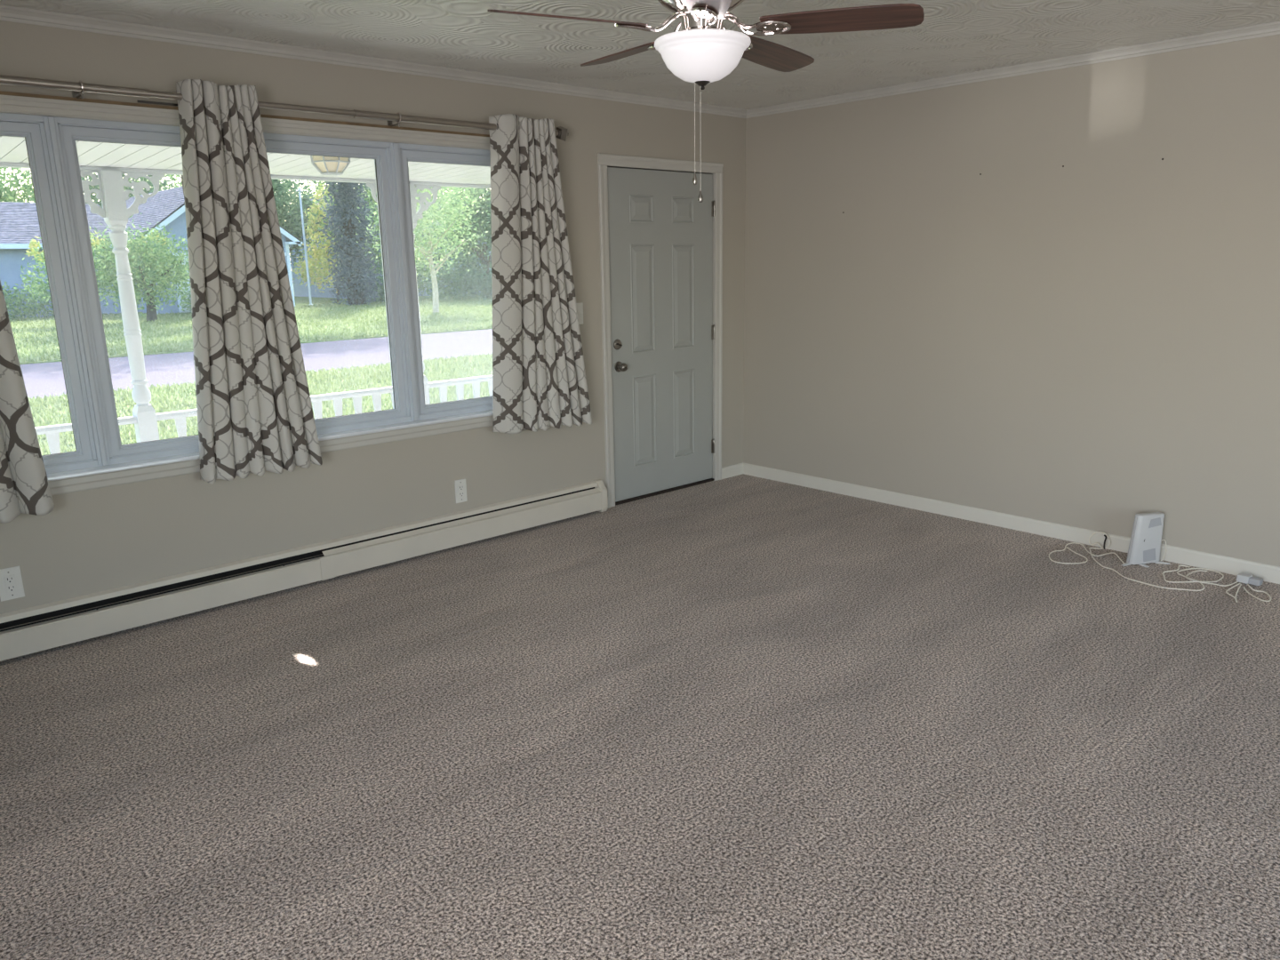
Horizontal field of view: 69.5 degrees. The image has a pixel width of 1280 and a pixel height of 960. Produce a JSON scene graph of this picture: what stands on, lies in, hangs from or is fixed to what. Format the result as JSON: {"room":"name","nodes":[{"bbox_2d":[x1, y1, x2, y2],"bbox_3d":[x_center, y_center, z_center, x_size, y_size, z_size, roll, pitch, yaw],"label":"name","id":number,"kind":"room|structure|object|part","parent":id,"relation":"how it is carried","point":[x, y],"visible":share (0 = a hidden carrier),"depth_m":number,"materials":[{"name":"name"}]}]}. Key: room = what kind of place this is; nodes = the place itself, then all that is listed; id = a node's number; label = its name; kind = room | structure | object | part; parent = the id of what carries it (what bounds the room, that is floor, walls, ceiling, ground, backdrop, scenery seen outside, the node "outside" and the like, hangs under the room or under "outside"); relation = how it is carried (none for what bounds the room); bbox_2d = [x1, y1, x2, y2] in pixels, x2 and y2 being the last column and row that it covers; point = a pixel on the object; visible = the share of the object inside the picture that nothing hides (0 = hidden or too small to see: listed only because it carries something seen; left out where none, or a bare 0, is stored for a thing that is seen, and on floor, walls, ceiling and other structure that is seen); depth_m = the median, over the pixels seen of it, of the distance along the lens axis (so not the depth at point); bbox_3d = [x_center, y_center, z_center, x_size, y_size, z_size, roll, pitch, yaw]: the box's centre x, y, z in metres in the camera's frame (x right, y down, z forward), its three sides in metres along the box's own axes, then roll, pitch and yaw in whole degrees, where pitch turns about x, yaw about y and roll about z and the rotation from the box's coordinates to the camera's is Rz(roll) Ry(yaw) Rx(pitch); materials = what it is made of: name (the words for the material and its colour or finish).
{"room":"empty living room","nodes":[
{"label":"empty living room","id":0,"kind":"room"},
{"bbox_2d":[0,20,746,614],"bbox_3d":[-1.715,-0.697,4.284,6.800,2.455,0.150,-13,18,-41],"label":"wall","id":1,"kind":"structure","parent":0,"point":[93,540],"depth_m":4.50,"materials":[{"name":"paint"}]},
{"bbox_2d":[0,565,24,601],"bbox_3d":[-2.507,0.413,3.672,0.082,0.130,0.010,-13,18,-41],"label":"wall outlet","id":2,"kind":"object","parent":1,"relation":"attached to","point":[11,580],"visible":1,"depth_m":3.67,"materials":[{"name":"plastic"}]},
{"bbox_2d":[3,575,16,592],"bbox_3d":[-2.506,0.413,3.670,0.035,0.068,0.004,-13,18,-41],"label":"socket","id":3,"kind":"object","parent":2,"relation":"attached to","point":[10,581],"depth_m":3.67,"materials":[{"name":"plastic"}]},
{"bbox_2d":[0,90,492,495],"bbox_3d":[-1.732,-0.848,4.192,2.995,1.527,0.192,-13,18,-41],"label":"window","id":4,"kind":"structure","parent":1,"relation":"in","point":[51,126],"depth_m":3.88,"materials":[{"name":"white plastic"}]},
{"bbox_3d":[-2.538,-0.672,3.507,0.621,1.327,0.054,-13,18,-41],"label":"sash","id":5,"kind":"part","parent":4,"relation":"part of","materials":[{"name":"white plastic"}]},
{"bbox_3d":[-1.752,-0.856,4.212,1.384,1.327,0.054,-13,18,-41],"label":"sash","id":6,"kind":"part","parent":4,"relation":"part of","materials":[{"name":"white plastic"}]},
{"bbox_3d":[-1.705,-1.542,3.982,2.955,0.054,0.026,-13,18,-41],"label":"head casing","id":7,"kind":"part","parent":4,"relation":"part of","materials":[{"name":"white paint"}]},
{"bbox_3d":[-1.688,-0.172,4.319,2.995,0.016,0.097,-13,18,-41],"label":"sill","id":8,"kind":"part","parent":4,"relation":"part of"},
{"bbox_3d":[-0.961,-1.040,4.919,0.622,1.327,0.054,-13,18,-41],"label":"sash","id":9,"kind":"part","parent":4,"relation":"part of","materials":[{"name":"white plastic"}]},
{"bbox_2d":[0,74,568,141],"bbox_3d":[-1.713,-1.584,3.892,3.548,0.096,0.130,-13,18,-41],"label":"curtain rod","id":10,"kind":"object","parent":1,"relation":"attached to","point":[561,132],"visible":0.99,"depth_m":3.93,"materials":[{"name":"silver metal"}]},
{"bbox_2d":[0,280,54,523],"bbox_3d":[-2.571,-0.608,3.228,0.687,1.693,0.092,-13,18,-41],"label":"curtain","id":11,"kind":"object","parent":10,"relation":"hanging from","point":[24,484],"visible":1,"depth_m":3.50,"materials":[{"name":"fabric"}]},
{"bbox_3d":[-2.445,-1.412,3.202,1.350,0.033,0.033,-13,18,-41],"label":"rod","id":12,"kind":"part","parent":10,"relation":"part of","materials":[{"name":"silver metal"}]},
{"bbox_3d":[-2.177,-1.475,3.563,0.024,0.053,0.006,-13,18,-41],"label":"wall plate","id":13,"kind":"part","parent":10,"relation":"part of","materials":[{"name":"silver metal"}]},
{"bbox_2d":[176,79,322,484],"bbox_3d":[-1.714,-0.832,3.998,0.537,1.655,0.102,-13,18,-41],"label":"curtain","id":14,"kind":"object","parent":10,"relation":"hanging from","point":[255,415],"visible":1,"depth_m":3.97,"materials":[{"name":"fabric"}]},
{"bbox_3d":[-1.627,-1.603,3.935,0.920,0.027,0.027,-13,18,-41],"label":"rod","id":15,"kind":"part","parent":10,"relation":"part of","materials":[{"name":"silver metal"}]},
{"bbox_3d":[-0.878,-1.777,4.605,1.160,0.033,0.033,-13,18,-41],"label":"rod","id":16,"kind":"part","parent":10,"relation":"part of","materials":[{"name":"silver metal"}]},
{"bbox_2d":[488,113,591,434],"bbox_3d":[-0.546,-1.093,5.049,0.659,1.672,0.098,-13,18,-41],"label":"curtain","id":17,"kind":"object","parent":10,"relation":"hanging from","point":[540,380],"visible":1,"depth_m":4.98,"materials":[{"name":"fabric"}]},
{"bbox_2d":[0,479,607,661],"bbox_3d":[-2.112,0.534,4.028,5.140,0.194,0.074,-13,18,-41],"label":"baseboard heater","id":18,"kind":"object","parent":1,"relation":"attached to","point":[36,628],"visible":1,"depth_m":4.34,"materials":[{"name":"metal"}]},
{"bbox_3d":[-2.750,0.714,3.426,3.350,0.108,0.012,-13,18,-41],"label":"panel","id":19,"kind":"part","parent":18,"relation":"part of","materials":[{"name":"metal"}]},
{"bbox_3d":[-2.771,0.648,3.417,3.330,0.004,0.004,-13,18,-41],"label":"damper rod","id":20,"kind":"part","parent":18,"relation":"part of","materials":[{"name":"black metal"}]},
{"bbox_3d":[-0.876,0.275,5.103,1.755,0.113,0.012,-13,18,-41],"label":"panel","id":21,"kind":"part","parent":18,"relation":"part of","materials":[{"name":"metal"}]},
{"bbox_2d":[0,4,746,118],"bbox_3d":[-1.675,-1.853,3.938,6.499,0.047,0.030,-13,18,-41],"label":"trim","id":22,"kind":"structure","parent":1,"relation":"attached to","point":[7,13],"depth_m":4.15,"materials":[{"name":"paint"}]},
{"bbox_2d":[454,478,467,503],"bbox_3d":[-0.979,0.060,5.040,0.072,0.128,0.010,-13,18,-41],"label":"wall outlet","id":23,"kind":"object","parent":1,"relation":"attached to","point":[460,485],"visible":1,"depth_m":5.04,"materials":[{"name":"plastic"}]},
{"bbox_2d":[457,484,463,497],"bbox_3d":[-0.977,0.060,5.039,0.035,0.068,0.004,-13,18,-41],"label":"socket","id":24,"kind":"object","parent":23,"relation":"attached to","point":[460,487],"depth_m":5.04,"materials":[{"name":"plastic"}]},
{"bbox_2d":[576,302,583,324],"bbox_3d":[-0.372,-0.970,5.383,0.104,0.124,0.011,-13,18,-41],"label":"light switch","id":25,"kind":"object","parent":1,"relation":"attached to","point":[580,306],"visible":0.41,"depth_m":5.40,"materials":[{"name":"plastic"}]},
{"bbox_2d":[597,153,723,508],"bbox_3d":[0.129,-0.950,5.935,1.057,2.112,0.206,-13,18,-41],"label":"door","id":26,"kind":"structure","parent":1,"relation":"in","point":[661,247],"depth_m":5.89,"materials":[{"name":"paint"}]},
{"bbox_3d":[-0.197,-0.827,5.576,0.064,2.050,0.018,-13,18,-41],"label":"casing","id":27,"kind":"part","parent":26,"relation":"part of","materials":[{"name":"white paint"}]},
{"bbox_3d":[-0.109,-0.694,5.672,0.066,0.066,0.067,-13,18,-41],"label":"knob","id":28,"kind":"part","parent":26,"relation":"part of","materials":[{"name":"silver metal"}]},
{"bbox_3d":[0.149,-1.938,5.655,1.057,0.062,0.018,-13,18,-41],"label":"casing","id":29,"kind":"part","parent":26,"relation":"part of","materials":[{"name":"white paint"}]},
{"bbox_3d":[0.531,-0.996,6.228,0.065,2.050,0.018,-13,18,-41],"label":"casing","id":30,"kind":"part","parent":26,"relation":"part of","materials":[{"name":"white paint"}]},
{"bbox_2d":[721,462,743,479],"bbox_3d":[0.659,-0.065,6.561,0.238,0.080,0.013,-13,18,-41],"label":"baseboard","id":31,"kind":"structure","parent":1,"relation":"attached to","point":[736,469],"depth_m":6.55,"materials":[{"name":"paint"}]},
{"bbox_2d":[0,473,1279,959],"bbox_3d":[0.734,1.143,2.028,6.800,0.150,7.300,-13,18,-41],"label":"floor","id":32,"kind":"structure","parent":0,"point":[742,716],"depth_m":2.88,"materials":[{"name":"carpet"}]},
{"bbox_2d":[1048,542,1124,564],"bbox_3d":[2.285,0.392,4.692,0.391,0.006,0.339,-13,18,-41],"label":"cable","id":33,"kind":"object","parent":32,"relation":"on","point":[1071,542],"visible":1,"depth_m":4.73,"materials":[{"name":"white plastic"}]},
{"bbox_2d":[1121,512,1169,567],"bbox_3d":[2.511,0.295,4.556,0.226,0.256,0.122,-8,15,-26],"label":"router","id":34,"kind":"object","parent":32,"relation":"on","point":[1147,533],"visible":1,"depth_m":4.55,"materials":[{"name":"plastic"}]},
{"bbox_2d":[1160,539,1166,560],"bbox_3d":[2.613,0.351,4.608,0.039,0.110,0.016,-3,14,-9],"label":"cable","id":35,"kind":"object","parent":34,"relation":"attached to","point":[1162,540],"visible":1,"depth_m":4.61,"materials":[{"name":"white plastic"}]},
{"bbox_2d":[1088,531,1223,591],"bbox_3d":[2.444,0.392,4.504,0.426,0.090,0.654,-13,18,-41],"label":"cable","id":36,"kind":"object","parent":32,"relation":"on","point":[1100,548],"visible":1,"depth_m":4.43,"materials":[{"name":"white plastic"}]},
{"bbox_2d":[1103,535,1106,549],"bbox_3d":[2.422,0.323,4.805,0.011,0.078,0.017,-6,14,-21],"label":"cable tie","id":37,"kind":"object","parent":36,"relation":"attached to","point":[1104,535],"visible":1,"depth_m":4.80,"materials":[{"name":"black plastic"}]},
{"bbox_2d":[1185,569,1238,586],"bbox_3d":[2.671,0.463,4.355,0.182,0.014,0.215,-4,14,-11],"label":"cable","id":38,"kind":"object","parent":32,"relation":"on","point":[1197,570],"visible":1,"depth_m":4.29,"materials":[{"name":"white plastic"}]},
{"bbox_2d":[1225,583,1241,602],"bbox_3d":[2.687,0.505,4.178,0.054,0.014,0.257,9,17,35],"label":"cable","id":39,"kind":"object","parent":32,"relation":"on","point":[1235,596],"visible":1,"depth_m":4.19,"materials":[{"name":"white plastic"}]},
{"bbox_2d":[1236,572,1263,585],"bbox_3d":[2.838,0.462,4.291,0.058,0.036,0.095,-12,17,-37],"label":"power adapter","id":40,"kind":"object","parent":32,"relation":"on","point":[1242,577],"visible":1,"depth_m":4.28,"materials":[{"name":"plastic"}]},
{"bbox_2d":[1243,584,1271,601],"bbox_3d":[2.787,0.509,4.155,0.082,0.014,0.200,2,14,13],"label":"cable","id":41,"kind":"object","parent":32,"relation":"on","point":[1250,587],"visible":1,"depth_m":4.16,"materials":[{"name":"white plastic"}]},
{"bbox_2d":[0,0,1279,110],"bbox_3d":[0.690,-1.389,1.418,6.800,0.150,7.300,-13,18,-41],"label":"ceiling","id":42,"kind":"structure","parent":0,"point":[954,37],"depth_m":3.94,"materials":[{"name":"white paint"}]},
{"bbox_2d":[487,0,924,202],"bbox_3d":[0.194,-1.277,2.933,1.261,0.760,1.256,-13,18,-41],"label":"ceiling fan","id":43,"kind":"object","parent":42,"relation":"hanging from","point":[704,52],"visible":1,"depth_m":2.79,"materials":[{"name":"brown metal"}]},
{"bbox_3d":[-0.215,-1.376,2.745,0.472,0.006,0.136,-3,27,-16],"label":"blade","id":44,"kind":"part","parent":43,"relation":"part of","materials":[{"name":"brown wood"}]},
{"bbox_3d":[-0.048,-1.483,3.205,0.136,0.006,0.472,-23,24,-29],"label":"blade","id":45,"kind":"part","parent":43,"relation":"part of","materials":[{"name":"brown wood"}]},
{"bbox_3d":[0.030,-1.402,2.811,0.217,0.063,0.080,-3,27,-16],"label":"blade arm","id":46,"kind":"part","parent":43,"relation":"part of","materials":[{"name":"silver metal"}]},
{"bbox_3d":[0.094,-1.445,2.997,0.080,0.063,0.217,-23,24,-29],"label":"blade arm","id":47,"kind":"part","parent":43,"relation":"part of","materials":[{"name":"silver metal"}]},
{"bbox_3d":[0.174,-1.118,2.932,0.004,0.282,0.003,-13,18,-41],"label":"pull chain","id":48,"kind":"part","parent":43,"relation":"part of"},
{"bbox_3d":[0.193,-1.083,2.935,0.004,0.319,0.003,-13,18,-41],"label":"pull chain","id":49,"kind":"part","parent":43,"relation":"part of","materials":[{"name":"silver metal"}]},
{"bbox_3d":[0.195,-1.310,2.886,0.301,0.124,0.301,-13,18,-41],"label":"lamp shade","id":50,"kind":"part","parent":43,"relation":"part of","materials":[{"name":"white glass"}]},
{"bbox_3d":[0.192,-1.372,2.695,0.080,0.063,0.217,14,13,-2],"label":"blade arm","id":51,"kind":"part","parent":43,"relation":"part of","materials":[{"name":"silver metal"}]},
{"bbox_3d":[0.183,-1.301,2.450,0.136,0.006,0.472,14,13,-2],"label":"blade","id":52,"kind":"part","parent":43,"relation":"part of","materials":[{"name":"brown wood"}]},
{"bbox_3d":[0.295,-1.442,2.996,0.080,0.063,0.217,-5,7,39],"label":"blade arm","id":53,"kind":"part","parent":43,"relation":"part of","materials":[{"name":"silver metal"}]},
{"bbox_3d":[0.356,-1.397,2.809,0.217,0.063,0.080,5,1,19],"label":"blade arm","id":54,"kind":"part","parent":43,"relation":"part of","materials":[{"name":"silver metal"}]},
{"bbox_3d":[0.452,-1.473,3.195,0.136,0.006,0.472,-5,7,39],"label":"blade","id":55,"kind":"part","parent":43,"relation":"part of","materials":[{"name":"brown wood"}]},
{"bbox_3d":[0.595,-1.360,2.728,0.472,0.006,0.136,5,1,19],"label":"blade","id":56,"kind":"part","parent":43,"relation":"part of","materials":[{"name":"brown wood"}]},
{"bbox_2d":[743,33,1279,566],"bbox_3d":[3.204,-0.679,3.854,0.150,2.455,7.150,-13,18,-41],"label":"wall","id":57,"kind":"structure","parent":0,"point":[1092,341],"depth_m":4.87,"materials":[{"name":"paint"}]},
{"bbox_2d":[743,462,1279,583],"bbox_3d":[3.113,0.477,4.132,0.013,0.080,7.000,-13,18,-41],"label":"baseboard","id":58,"kind":"structure","parent":57,"relation":"attached to","point":[1222,564],"depth_m":5.18,"materials":[{"name":"paint"}]},
{"bbox_2d":[746,21,1279,118],"bbox_3d":[3.067,-1.846,3.567,0.030,0.047,6.999,-13,18,-41],"label":"trim","id":59,"kind":"structure","parent":57,"relation":"attached to","point":[1271,28],"depth_m":4.66,"materials":[{"name":"paint"}]},
{"label":"outside","id":60,"kind":"structure","parent":0,"visible":0},
{"bbox_2d":[8,283,492,364],"bbox_3d":[-24.962,-10.867,55.380,150.000,0.200,71.800,-13,18,-41],"label":"lawn","id":61,"kind":"structure","parent":60,"point":[299,300],"depth_m":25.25,"materials":[{"name":"green plant"}]},
{"bbox_2d":[1,277,54,319],"bbox_3d":[-22.929,-6.877,34.832,4.076,1.624,2.138,-13,18,-41],"label":"shrub","id":62,"kind":"object","parent":61,"relation":"on","point":[18,302],"visible":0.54,"depth_m":34.59,"materials":[{"name":"green plant"}]},
{"bbox_2d":[0,167,90,202],"bbox_3d":[-31.630,-12.843,45.961,5.685,8.532,7.794,7,16,29],"label":"tree","id":63,"kind":"object","parent":61,"relation":"on","point":[6,195],"visible":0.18,"depth_m":45.62,"materials":[{"name":"green plant"}]},
{"bbox_2d":[24,226,167,263],"bbox_3d":[-18.644,-7.128,32.058,4.515,3.339,1.526,-11,17,-37],"label":"tree","id":64,"kind":"object","parent":61,"relation":"on","point":[33,243],"visible":0.13,"depth_m":30.99,"materials":[{"name":"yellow plant"}]},
{"bbox_2d":[12,213,191,321],"bbox_3d":[-17.401,-7.057,30.884,3.629,3.728,6.241,7,16,30],"label":"tree","id":65,"kind":"object","parent":61,"relation":"on","point":[145,268],"visible":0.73,"depth_m":30.99,"materials":[{"name":"green plant"}]},
{"bbox_2d":[28,172,180,207],"bbox_3d":[-28.249,-14.349,49.371,6.217,9.616,7.683,8,16,34],"label":"tree","id":66,"kind":"object","parent":61,"relation":"on","point":[92,196],"visible":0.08,"depth_m":49.47,"materials":[{"name":"green plant"}]},
{"bbox_2d":[97,174,182,200],"bbox_3d":[-28.358,-15.348,55.024,5.664,8.916,7.650,8,16,32],"label":"tree","id":67,"kind":"object","parent":61,"relation":"on","point":[172,176],"visible":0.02,"depth_m":54.73,"materials":[{"name":"green plant"}]},
{"bbox_2d":[0,186,302,318],"bbox_3d":[-29.003,-8.963,36.194,26.200,5.213,14.420,-13,18,-41],"label":"neighbor house","id":68,"kind":"structure","parent":61,"relation":"on","point":[19,221],"depth_m":36.87,"materials":[{"name":"blue"}]},
{"bbox_3d":[-17.010,-8.113,38.235,4.200,2.200,0.050,-13,18,-41],"label":"garage frame","id":69,"kind":"part","parent":68,"relation":"part of","materials":[{"name":"wood"}]},
{"bbox_3d":[-16.986,-7.822,38.284,4.000,0.490,0.045,-13,18,-41],"label":"garage panel","id":70,"kind":"part","parent":68,"relation":"part of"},
{"bbox_3d":[-16.977,-7.316,38.406,4.000,0.490,0.045,-13,18,-41],"label":"garage panel","id":71,"kind":"part","parent":68,"relation":"part of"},
{"bbox_2d":[171,287,191,312],"bbox_3d":[-16.911,-7.441,37.041,3.498,1.503,1.859,-13,18,-41],"label":"shrub","id":72,"kind":"object","parent":61,"relation":"on","point":[188,299],"visible":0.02,"depth_m":36.36,"materials":[{"name":"green plant"}]},
{"bbox_2d":[180,175,184,199],"bbox_3d":[-14.305,-9.918,27.962,8.776,10.533,6.356,-7,15,-24],"label":"street tree","id":73,"kind":"object","parent":61,"relation":"on","point":[181,176],"visible":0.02,"depth_m":27.85,"materials":[{"name":"green plant"}]},
{"bbox_2d":[271,178,322,279],"bbox_3d":[-19.627,-14.101,47.947,6.918,9.510,7.201,10,17,39],"label":"shade tree","id":74,"kind":"object","parent":61,"relation":"on","point":[280,188],"visible":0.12,"depth_m":47.76,"materials":[{"name":"green plant"}]},
{"bbox_2d":[280,179,312,282],"bbox_3d":[-23.476,-15.839,56.526,5.795,9.004,7.832,11,18,41],"label":"tree","id":75,"kind":"object","parent":61,"relation":"on","point":[281,180],"visible":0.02,"depth_m":56.87,"materials":[{"name":"green plant"}]},
{"bbox_2d":[296,187,312,305],"bbox_3d":[-15.003,-10.415,41.329,0.320,5.160,0.200,-13,18,-41],"label":"flagpole","id":76,"kind":"object","parent":61,"relation":"on","point":[299,188],"visible":0.89,"depth_m":41.32,"materials":[{"name":"white metal"}]},
{"bbox_2d":[288,180,343,198],"bbox_3d":[-19.504,-17.400,60.485,7.731,10.049,6.206,-13,18,-41],"label":"tree","id":77,"kind":"object","parent":61,"relation":"on","point":[311,181],"visible":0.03,"depth_m":58.70,"materials":[{"name":"green plant"}]},
{"bbox_2d":[292,181,343,302],"bbox_3d":[-15.497,-11.523,44.773,2.815,5.829,2.738,-2,14,-3],"label":"tree","id":78,"kind":"object","parent":61,"relation":"on","point":[319,253],"visible":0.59,"depth_m":44.53,"materials":[{"name":"green plant"}]},
{"bbox_2d":[315,181,383,305],"bbox_3d":[-12.843,-12.117,40.534,3.274,8.898,3.175,-13,18,-41],"label":"evergreen","id":79,"kind":"object","parent":61,"relation":"on","point":[353,257],"visible":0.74,"depth_m":40.53,"materials":[{"name":"green plant"}]},
{"bbox_2d":[309,183,444,299],"bbox_3d":[-12.648,-12.806,46.048,5.644,7.650,6.756,2,14,11],"label":"tree","id":80,"kind":"object","parent":61,"relation":"on","point":[380,260],"visible":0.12,"depth_m":44.94,"materials":[{"name":"green plant"}]},
{"bbox_2d":[282,194,491,298],"bbox_3d":[-13.217,-14.146,55.863,14.000,5.550,9.200,-13,18,-41],"label":"house","id":81,"kind":"structure","parent":61,"relation":"on","point":[300,291],"depth_m":52.74,"materials":[{"name":"blue"}]},
{"bbox_3d":[-11.461,-12.273,52.335,1.000,1.200,0.020,-13,18,-41],"label":"pane","id":82,"kind":"part","parent":81,"relation":"part of","materials":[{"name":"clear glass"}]},
{"bbox_2d":[364,261,431,302],"bbox_3d":[-12.164,-9.506,44.305,4.747,1.999,2.596,-13,18,-41],"label":"shrub","id":83,"kind":"object","parent":61,"relation":"on","point":[381,293],"visible":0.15,"depth_m":43.99,"materials":[{"name":"green plant"}]},
{"bbox_2d":[355,184,490,313],"bbox_3d":[-7.664,-9.059,33.172,4.810,6.206,5.125,0,14,5],"label":"tree","id":84,"kind":"object","parent":61,"relation":"on","point":[445,208],"visible":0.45,"depth_m":33.31,"materials":[{"name":"green plant"}]},
{"bbox_2d":[417,186,492,297],"bbox_3d":[-7.844,-13.053,46.459,7.027,7.773,6.419,-5,14,-15],"label":"tree","id":85,"kind":"object","parent":61,"relation":"on","point":[484,217],"visible":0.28,"depth_m":45.36,"materials":[{"name":"green plant"}]},
{"bbox_2d":[418,260,492,301],"bbox_3d":[-8.574,-9.706,44.687,4.556,2.113,2.650,-13,18,-41],"label":"shrub","id":86,"kind":"object","parent":61,"relation":"on","point":[479,284],"visible":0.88,"depth_m":44.35,"materials":[{"name":"green plant"}]},
{"bbox_2d":[486,270,492,295],"bbox_3d":[-5.723,-10.140,46.017,4.655,2.213,2.803,-13,18,-41],"label":"shrub","id":87,"kind":"object","parent":61,"relation":"on","point":[490,271],"visible":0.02,"depth_m":44.98,"materials":[{"name":"green plant"}]},
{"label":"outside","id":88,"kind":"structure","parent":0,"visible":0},
{"bbox_2d":[27,352,492,455],"bbox_3d":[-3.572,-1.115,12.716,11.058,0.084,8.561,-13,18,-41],"label":"grass","id":89,"kind":"structure","parent":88,"point":[121,395],"depth_m":13.46,"materials":[{"name":"green plant"}]},
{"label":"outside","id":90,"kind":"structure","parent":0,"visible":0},
{"bbox_2d":[0,136,490,188],"bbox_3d":[-1.481,-2.157,5.317,8.500,0.698,2.180,-13,18,-41],"label":"ceiling","id":91,"kind":"structure","parent":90,"point":[92,156],"depth_m":5.31,"materials":[{"name":"white wood"}]},
{"bbox_3d":[-2.142,-2.072,6.077,8.500,0.198,0.200,-13,18,-41],"label":"beam trim","id":92,"kind":"part","parent":91,"relation":"part of","materials":[{"name":"white wood"}]},
{"bbox_2d":[310,155,350,175],"bbox_3d":[-1.684,-1.728,5.024,0.236,0.126,0.236,5,15,24],"label":"porch light","id":93,"kind":"object","parent":91,"relation":"attached to","point":[325,165],"visible":0.7,"depth_m":4.97,"materials":[{"name":"beige glass"}]},
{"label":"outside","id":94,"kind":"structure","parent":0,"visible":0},
{"bbox_3d":[-1.545,0.365,6.045,8.500,0.200,1.800,-13,18,-41],"label":"floor","id":95,"kind":"structure","parent":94,"visible":0},
{"bbox_2d":[35,416,137,454],"bbox_3d":[-3.659,0.115,5.032,1.748,0.712,0.068,-13,18,-41],"label":"porch railing","id":96,"kind":"object","parent":95,"relation":"on","point":[52,432],"visible":0.1,"depth_m":5.25,"materials":[{"name":"white wood"}]},
{"bbox_3d":[-3.665,-0.213,4.953,1.748,0.037,0.068,-13,18,-41],"label":"rail","id":97,"kind":"part","parent":96,"relation":"part of","materials":[{"name":"white wood"}]},
{"bbox_2d":[99,169,159,442],"bbox_3d":[-2.992,-0.695,5.483,0.104,2.172,0.104,-13,18,-41],"label":"porch post","id":98,"kind":"object","parent":95,"relation":"on","point":[112,184],"visible":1,"depth_m":5.37,"materials":[{"name":"white wood"}]},
{"bbox_2d":[80,169,105,217],"bbox_3d":[-3.133,-1.597,5.147,0.238,0.254,0.012,-13,18,-41],"label":"bracket","id":99,"kind":"object","parent":98,"relation":"attached to","point":[94,208],"visible":0.52,"depth_m":5.19,"materials":[{"name":"white wood"}]},
{"bbox_2d":[121,171,164,217],"bbox_3d":[-2.883,-1.655,5.371,0.238,0.254,0.012,-13,18,-41],"label":"bracket","id":100,"kind":"object","parent":98,"relation":"attached to","point":[155,179],"visible":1,"depth_m":5.34,"materials":[{"name":"white wood"}]},
{"bbox_2d":[155,386,393,437],"bbox_3d":[-2.300,-0.202,6.249,1.753,0.712,0.068,-13,18,-41],"label":"porch railing","id":101,"kind":"object","parent":95,"relation":"on","point":[179,416],"visible":0.16,"depth_m":6.33,"materials":[{"name":"white wood"}]},
{"bbox_3d":[-2.305,-0.530,6.170,1.753,0.037,0.068,-13,18,-41],"label":"rail","id":102,"kind":"part","parent":101,"relation":"part of","materials":[{"name":"white wood"}]},
{"bbox_2d":[409,184,430,404],"bbox_3d":[-1.630,-1.012,6.702,0.104,2.172,0.104,-13,18,-41],"label":"porch post","id":103,"kind":"object","parent":95,"relation":"on","point":[412,186],"visible":0.13,"depth_m":6.54,"materials":[{"name":"white wood"}]},
{"bbox_2d":[365,183,377,202],"bbox_3d":[-1.771,-1.914,6.366,0.238,0.254,0.012,-13,18,-41],"label":"bracket","id":104,"kind":"object","parent":103,"relation":"attached to","point":[372,186],"visible":0.17,"depth_m":6.30,"materials":[{"name":"white wood"}]},
{"bbox_2d":[414,184,440,220],"bbox_3d":[-1.521,-1.972,6.590,0.238,0.254,0.012,-13,18,-41],"label":"bracket","id":105,"kind":"object","parent":103,"relation":"attached to","point":[434,190],"visible":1,"depth_m":6.57,"materials":[{"name":"white wood"}]},
{"bbox_2d":[428,375,492,402],"bbox_3d":[-0.938,-0.519,7.468,1.753,0.712,0.068,-13,18,-41],"label":"porch railing","id":106,"kind":"object","parent":95,"relation":"on","point":[442,385],"visible":0.09,"depth_m":7.01,"materials":[{"name":"white wood"}]},
{"bbox_3d":[-0.943,-0.847,7.389,1.753,0.037,0.068,-13,18,-41],"label":"rail","id":107,"kind":"part","parent":106,"relation":"part of","materials":[{"name":"white wood"}]},
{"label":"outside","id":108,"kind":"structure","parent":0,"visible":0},
{"bbox_2d":[20,328,492,399],"bbox_3d":[-5.744,-2.857,20.778,130.000,0.170,6.450,-13,18,-41],"label":"road","id":109,"kind":"structure","parent":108,"point":[43,379],"depth_m":19.02,"materials":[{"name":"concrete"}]}
]}

